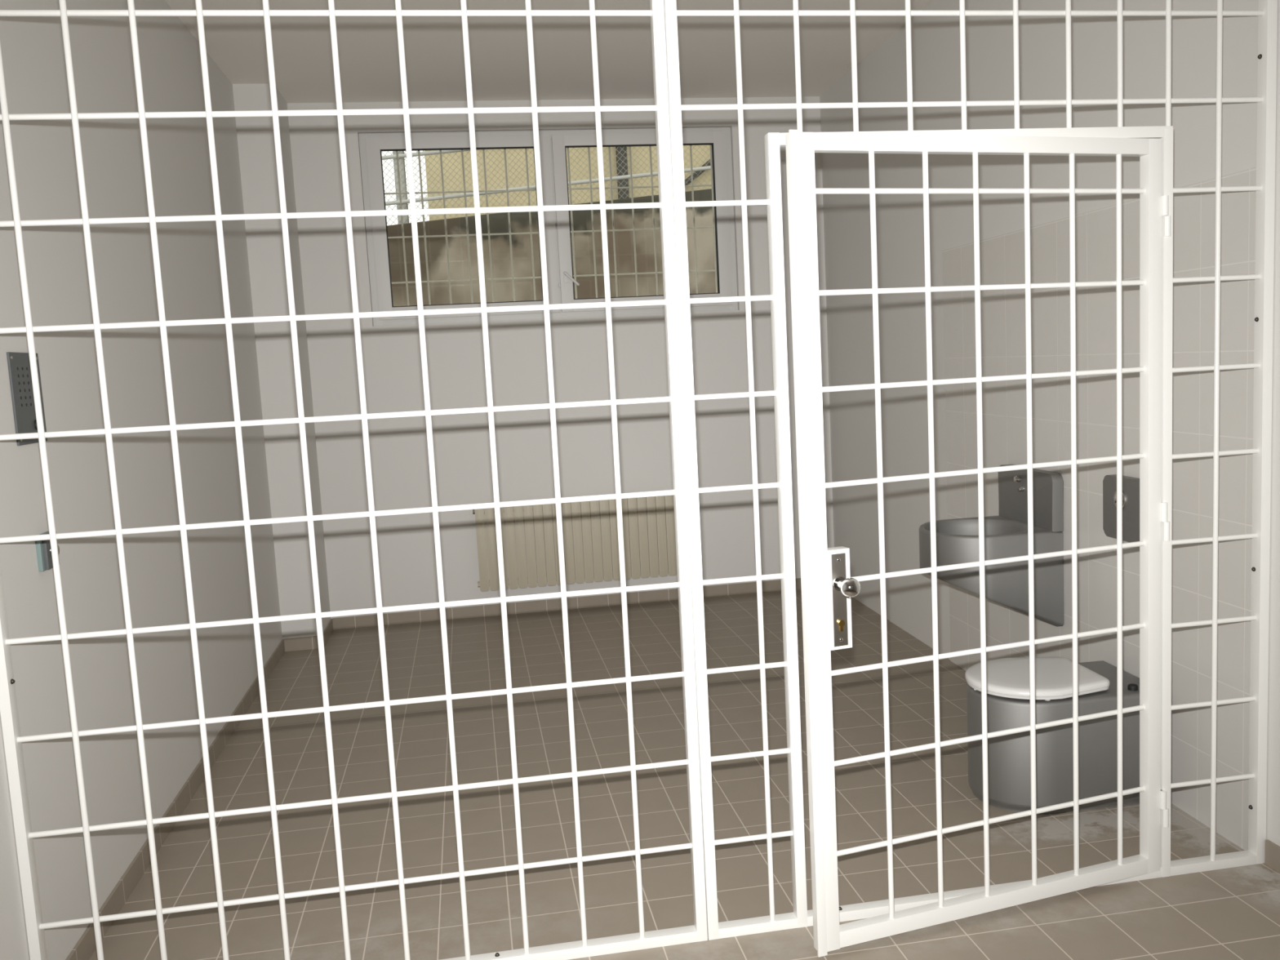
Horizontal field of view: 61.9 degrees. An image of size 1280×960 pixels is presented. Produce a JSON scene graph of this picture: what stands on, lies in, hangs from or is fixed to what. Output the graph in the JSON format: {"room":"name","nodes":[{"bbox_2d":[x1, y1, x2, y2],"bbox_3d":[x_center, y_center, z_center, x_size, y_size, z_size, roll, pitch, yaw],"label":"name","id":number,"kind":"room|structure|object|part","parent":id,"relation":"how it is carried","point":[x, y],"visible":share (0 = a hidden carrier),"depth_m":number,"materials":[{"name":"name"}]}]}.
{"room":"prison interior","nodes":[
{"label":"prison interior","id":0,"kind":"room"},
{"bbox_2d":[0,0,282,959],"bbox_3d":[-1.608,-0.198,2.248,0.150,3.200,8.580,-4,6,-9],"label":"wall","id":1,"kind":"structure","parent":0,"point":[33,51],"depth_m":3.54,"materials":[{"name":"white paint"}]},
{"bbox_2d":[6,351,47,445],"bbox_3d":[-1.620,-0.217,2.825,0.010,0.240,0.190,-4,6,-9],"label":"intercom panel","id":2,"kind":"object","parent":1,"relation":"attached to","point":[19,364],"visible":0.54,"depth_m":2.79,"materials":[{"name":"grey metal"}]},
{"bbox_2d":[35,531,59,571],"bbox_3d":[-1.586,0.190,2.867,0.034,0.096,0.092,-4,6,-9],"label":"light switch","id":3,"kind":"object","parent":1,"relation":"attached to","point":[43,549],"visible":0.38,"depth_m":2.83,"materials":[{"name":"grey plastic"}]},
{"bbox_3d":[-1.597,0.191,2.865,0.012,0.096,0.092,-4,6,-9],"label":"plate","id":4,"kind":"part","parent":3,"relation":"part of","materials":[{"name":"grey plastic"}]},
{"bbox_2d":[65,639,284,959],"bbox_3d":[-1.429,1.360,2.309,0.010,0.075,7.930,-4,6,-9],"label":"baseboard","id":5,"kind":"structure","parent":1,"relation":"attached to","point":[86,946],"depth_m":3.70,"materials":[{"name":"tile"}]},
{"bbox_2d":[232,83,330,644],"bbox_3d":[-2.086,-0.619,6.272,0.221,3.200,0.440,-4,6,-9],"label":"wall column","id":6,"kind":"structure","parent":0,"point":[255,136],"depth_m":6.08,"materials":[{"name":"white paint"}]},
{"bbox_2d":[284,618,333,651],"bbox_3d":[-1.994,0.932,6.436,0.221,0.075,0.440,-4,6,-9],"label":"baseboard","id":7,"kind":"structure","parent":6,"relation":"attached to","point":[304,642],"depth_m":6.22,"materials":[{"name":"tile"}]},
{"bbox_2d":[164,0,933,102],"bbox_3d":[0.178,-1.986,2.554,4.400,0.100,8.960,-4,6,-9],"label":"ceiling","id":8,"kind":"structure","parent":0,"point":[368,46],"depth_m":5.48,"materials":[{"name":"white paint"}]},
{"bbox_2d":[287,96,834,618],"bbox_3d":[-0.411,-0.780,6.950,4.055,3.200,0.380,-4,6,-9],"label":"wall","id":9,"kind":"structure","parent":0,"point":[392,354],"depth_m":6.73,"materials":[{"name":"white paint"}]},
{"bbox_2d":[384,151,408,209],"bbox_3d":[-1.557,-1.904,6.811,0.147,0.360,0.097,-4,6,-9],"label":"bars","id":10,"kind":"object","parent":9,"relation":"in","point":[397,152],"depth_m":6.77,"materials":[{"name":"beige paint"}]},
{"bbox_2d":[387,215,415,306],"bbox_3d":[-1.531,-1.405,6.866,0.148,0.566,0.097,-4,6,-9],"label":"bars","id":11,"kind":"object","parent":9,"relation":"in","point":[403,237],"depth_m":6.82,"materials":[{"name":"beige paint"}]},
{"bbox_2d":[414,150,473,208],"bbox_3d":[-1.264,-1.925,6.857,0.366,0.358,0.097,-4,6,-9],"label":"bars","id":12,"kind":"object","parent":9,"relation":"in","point":[464,191],"depth_m":6.82,"materials":[{"name":"beige paint"}]},
{"bbox_2d":[417,213,479,304],"bbox_3d":[-1.239,-1.428,6.912,0.364,0.565,0.097,-4,6,-9],"label":"bars","id":13,"kind":"object","parent":9,"relation":"in","point":[424,236],"depth_m":6.87,"materials":[{"name":"beige paint"}]},
{"bbox_2d":[479,148,536,207],"bbox_3d":[-0.865,-1.953,6.920,0.362,0.361,0.097,-4,6,-9],"label":"bars","id":14,"kind":"object","parent":9,"relation":"in","point":[486,190],"depth_m":6.88,"materials":[{"name":"beige paint"}]},
{"bbox_2d":[481,211,541,302],"bbox_3d":[-0.841,-1.455,6.975,0.364,0.566,0.097,-4,6,-9],"label":"bars","id":15,"kind":"object","parent":9,"relation":"in","point":[531,233],"depth_m":6.93,"materials":[{"name":"beige paint"}]},
{"bbox_2d":[358,127,737,326],"bbox_3d":[-0.531,-1.598,6.680,2.313,1.157,0.130,-4,6,-9],"label":"window","id":16,"kind":"structure","parent":9,"relation":"in","point":[553,144],"depth_m":6.65,"materials":[{"name":"white plastic"}]},
{"bbox_3d":[-1.085,-1.564,6.605,1.116,1.090,0.062,-4,6,-9],"label":"sash","id":17,"kind":"part","parent":16,"relation":"part of","materials":[{"name":"white plastic"}]},
{"bbox_3d":[-0.431,-1.262,6.689,0.097,0.094,0.048,-4,6,-9],"label":"handle","id":18,"kind":"part","parent":16,"relation":"part of","materials":[{"name":"white plastic"}]},
{"bbox_3d":[0.022,-1.640,6.780,1.108,1.090,0.062,-4,6,-9],"label":"sash","id":19,"kind":"part","parent":16,"relation":"part of","materials":[{"name":"white plastic"}]},
{"bbox_2d":[332,577,801,630],"bbox_3d":[-0.304,0.790,6.930,3.284,0.075,0.010,-4,6,-9],"label":"baseboard","id":20,"kind":"structure","parent":9,"relation":"attached to","point":[531,606],"depth_m":6.88,"materials":[{"name":"tile"}]},
{"bbox_2d":[472,495,676,591],"bbox_3d":[-0.385,0.380,6.818,1.325,0.547,0.117,-4,6,-9],"label":"radiator","id":21,"kind":"object","parent":9,"relation":"attached to","point":[589,528],"visible":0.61,"depth_m":6.76,"materials":[{"name":"beige metal"}]},
{"bbox_2d":[566,146,599,204],"bbox_3d":[-0.380,-1.987,6.997,0.199,0.361,0.097,-4,6,-9],"label":"bars","id":22,"kind":"object","parent":9,"relation":"in","point":[570,188],"depth_m":6.95,"materials":[{"name":"beige paint"}]},
{"bbox_2d":[570,209,604,298],"bbox_3d":[-0.353,-1.487,7.052,0.200,0.566,0.097,-4,6,-9],"label":"bars","id":23,"kind":"object","parent":9,"relation":"in","point":[593,230],"depth_m":7.01,"materials":[{"name":"beige paint"}]},
{"bbox_2d":[604,146,658,203],"bbox_3d":[-0.065,-2.008,7.046,0.354,0.361,0.097,-4,6,-9],"label":"bars","id":24,"kind":"object","parent":9,"relation":"in","point":[629,147],"depth_m":7.01,"materials":[{"name":"beige paint"}]},
{"bbox_2d":[607,208,662,297],"bbox_3d":[-0.041,-1.509,7.101,0.357,0.568,0.097,-4,6,-9],"label":"bars","id":25,"kind":"object","parent":9,"relation":"in","point":[654,228],"depth_m":7.06,"materials":[{"name":"beige paint"}]},
{"bbox_2d":[684,145,713,201],"bbox_3d":[0.381,-2.038,7.117,0.189,0.359,0.097,-4,6,-9],"label":"bars","id":26,"kind":"object","parent":9,"relation":"in","point":[710,147],"depth_m":7.08,"materials":[{"name":"beige paint"}]},
{"bbox_2d":[686,206,717,293],"bbox_3d":[0.406,-1.539,7.172,0.191,0.565,0.097,-4,6,-9],"label":"bars","id":27,"kind":"object","parent":9,"relation":"in","point":[694,227],"depth_m":7.13,"materials":[{"name":"beige paint"}]},
{"bbox_2d":[88,589,1279,959],"bbox_3d":[0.378,1.309,2.730,4.400,0.100,8.580,-4,6,-9],"label":"floor","id":28,"kind":"structure","parent":0,"point":[1229,913],"depth_m":3.67,"materials":[{"name":"tile"}]},
{"bbox_2d":[0,0,1277,959],"bbox_3d":[0.100,-0.340,2.736,3.385,3.200,0.036,-4,6,-9],"label":"bars","id":29,"kind":"object","parent":28,"relation":"on","point":[35,926],"depth_m":2.72,"materials":[{"name":"white paint"}]},
{"bbox_3d":[-1.555,-0.225,2.474,0.025,3.200,0.036,-4,6,-9],"label":"frame post","id":30,"kind":"part","parent":29,"relation":"part of","materials":[{"name":"white metal"}]},
{"bbox_3d":[-0.655,1.291,2.778,1.641,0.030,0.036,-4,6,-9],"label":"rail","id":31,"kind":"part","parent":29,"relation":"part of","materials":[{"name":"white metal"}]},
{"bbox_3d":[0.085,-0.339,2.733,0.030,3.200,0.036,-4,6,-9],"label":"frame post","id":32,"kind":"part","parent":29,"relation":"part of","materials":[{"name":"white metal"}]},
{"bbox_3d":[0.116,-0.341,2.738,0.030,3.200,0.036,-4,6,-9],"label":"frame post","id":33,"kind":"part","parent":29,"relation":"part of","materials":[{"name":"white metal"}]},
{"bbox_2d":[785,129,1170,957],"bbox_3d":[0.952,0.157,2.797,1.130,2.084,0.120,-5,7,-18],"label":"gate","id":34,"kind":"object","parent":29,"relation":"attached to","point":[828,587],"visible":1,"depth_m":2.79,"materials":[{"name":"white metal"}]},
{"bbox_3d":[0.502,0.302,2.686,0.040,0.237,0.004,-5,7,-18],"label":"lock plate","id":35,"kind":"part","parent":34,"relation":"part of","materials":[{"name":"grey metal"}]},
{"bbox_3d":[0.513,0.264,2.642,0.050,0.050,0.080,-5,7,-18],"label":"door knob","id":36,"kind":"part","parent":34,"relation":"part of","materials":[{"name":"silver metal"}]},
{"bbox_3d":[0.887,-0.856,2.727,1.004,0.042,0.034,-5,7,-18],"label":"rail","id":37,"kind":"part","parent":34,"relation":"part of","materials":[{"name":"white metal"}]},
{"bbox_3d":[0.991,1.158,2.950,1.004,0.044,0.034,-5,7,-18],"label":"rail","id":38,"kind":"part","parent":34,"relation":"part of","materials":[{"name":"white metal"}]},
{"bbox_3d":[1.016,1.177,3.042,1.636,0.028,0.036,-4,6,-9],"label":"rail","id":39,"kind":"part","parent":29,"relation":"part of","materials":[{"name":"white metal"}]},
{"bbox_3d":[1.753,-0.454,2.997,0.030,3.200,0.036,-4,6,-9],"label":"frame post","id":40,"kind":"part","parent":29,"relation":"part of","materials":[{"name":"white metal"}]},
{"bbox_2d":[964,656,1139,813],"bbox_3d":[1.450,0.875,3.732,0.612,0.430,0.406,-4,6,-7],"label":"toilet","id":41,"kind":"object","parent":28,"relation":"on","point":[1008,707],"visible":0.79,"depth_m":3.56,"materials":[{"name":"grey metal"}]},
{"bbox_3d":[1.352,0.695,3.701,0.428,0.010,0.400,-4,6,-7],"label":"seat","id":42,"kind":"part","parent":41,"relation":"part of","materials":[{"name":"white plastic"}]},
{"bbox_3d":[1.350,0.678,3.699,0.432,0.022,0.406,-4,6,-7],"label":"lid","id":43,"kind":"part","parent":41,"relation":"part of","materials":[{"name":"white plastic"}]},
{"bbox_2d":[819,0,1279,850],"bbox_3d":[2.058,-0.451,2.828,0.519,3.200,8.580,-4,6,-9],"label":"wall","id":44,"kind":"structure","parent":0,"point":[882,75],"depth_m":4.07,"materials":[{"name":"white paint"}]},
{"bbox_2d":[919,464,1064,626],"bbox_3d":[1.397,0.271,4.382,0.475,0.612,0.468,-4,6,-7],"label":"sink","id":45,"kind":"object","parent":44,"relation":"attached to","point":[1006,535],"visible":0.7,"depth_m":4.19,"materials":[{"name":"silver metal"}]},
{"bbox_2d":[919,515,1064,626],"bbox_3d":[1.403,0.382,4.396,0.475,0.388,0.464,-4,6,-7],"label":"basin","id":46,"kind":"object","parent":45,"relation":"in","point":[1006,584],"depth_m":4.19,"materials":[{"name":"metal"}]},
{"bbox_3d":[1.568,0.036,4.383,0.031,0.026,0.023,-4,6,-7],"label":"spout","id":47,"kind":"part","parent":45,"relation":"part of","materials":[{"name":"silver metal"}]},
{"bbox_2d":[998,464,1063,532],"bbox_3d":[1.600,0.066,4.383,0.046,0.226,0.458,-4,6,-7],"label":"backsplash","id":48,"kind":"structure","parent":44,"relation":"attached to","point":[1047,486],"depth_m":4.28,"materials":[{"name":"metal"}]},
{"bbox_2d":[1102,474,1139,542],"bbox_3d":[1.686,0.102,3.682,0.056,0.219,0.284,-4,6,-7],"label":"panel","id":49,"kind":"object","parent":44,"relation":"attached to","point":[1131,485],"visible":0.44,"depth_m":3.69,"materials":[{"name":"metal"}]},
{"bbox_2d":[1264,839,1279,873],"bbox_3d":[2.197,1.313,1.047,0.010,0.075,4.284,-4,6,-9],"label":"baseboard","id":50,"kind":"structure","parent":44,"relation":"attached to","point":[1272,851],"depth_m":3.12,"materials":[{"name":"tile"}]},
{"label":"outside","id":51,"kind":"structure","parent":0,"visible":0},
{"bbox_3d":[-0.353,-0.500,8.486,16.000,0.100,2.520,-4,6,-9],"label":"terrain","id":52,"kind":"structure","parent":51,"visible":0},
{"bbox_2d":[386,188,715,306],"bbox_3d":[-0.649,-1.872,9.758,14.000,2.373,0.350,-4,6,-9],"label":"wall","id":53,"kind":"structure","parent":52,"relation":"on","point":[623,218],"depth_m":9.52,"materials":[{"name":"concrete"}]},
{"bbox_2d":[381,145,711,225],"bbox_3d":[-0.206,-3.097,9.627,11.003,1.925,0.109,-4,6,-9],"label":"chain-link fence","id":54,"kind":"object","parent":53,"relation":"on","point":[405,201],"visible":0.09,"depth_m":9.43,"materials":[{"name":"grey metal"}]},
{"bbox_3d":[-2.115,-2.775,9.358,0.084,1.100,0.084,-4,6,-9],"label":"railing post","id":55,"kind":"part","parent":54,"relation":"part of","materials":[{"name":"grey metal"}]},
{"bbox_3d":[-0.201,-3.117,9.588,11.003,0.947,0.034,-4,6,-9],"label":"rail","id":56,"kind":"part","parent":54,"relation":"part of","materials":[{"name":"grey metal"}]},
{"bbox_3d":[-0.181,-2.730,9.631,11.003,0.947,0.034,-4,6,-9],"label":"rail","id":57,"kind":"part","parent":54,"relation":"part of","materials":[{"name":"grey metal"}]},
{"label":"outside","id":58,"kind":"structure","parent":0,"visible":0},
{"bbox_3d":[-0.491,-2.134,21.473,32.000,0.500,22.650,-4,6,-9],"label":"terrain","id":59,"kind":"structure","parent":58,"visible":0},
{"bbox_2d":[392,151,408,222],"bbox_3d":[-2.411,-3.544,10.544,0.107,4.900,0.110,-4,6,-9],"label":"metal pole","id":60,"kind":"object","parent":59,"relation":"on","point":[393,151],"visible":0.02,"depth_m":10.60,"materials":[{"name":"grey metal"}]},
{"bbox_2d":[424,145,711,220],"bbox_3d":[3.407,-5.188,16.991,13.700,6.150,8.500,-4,6,-9],"label":"building","id":61,"kind":"structure","parent":59,"relation":"on","point":[613,156],"depth_m":12.37,"materials":[{"name":"yellow painted plaster"}]}
]}

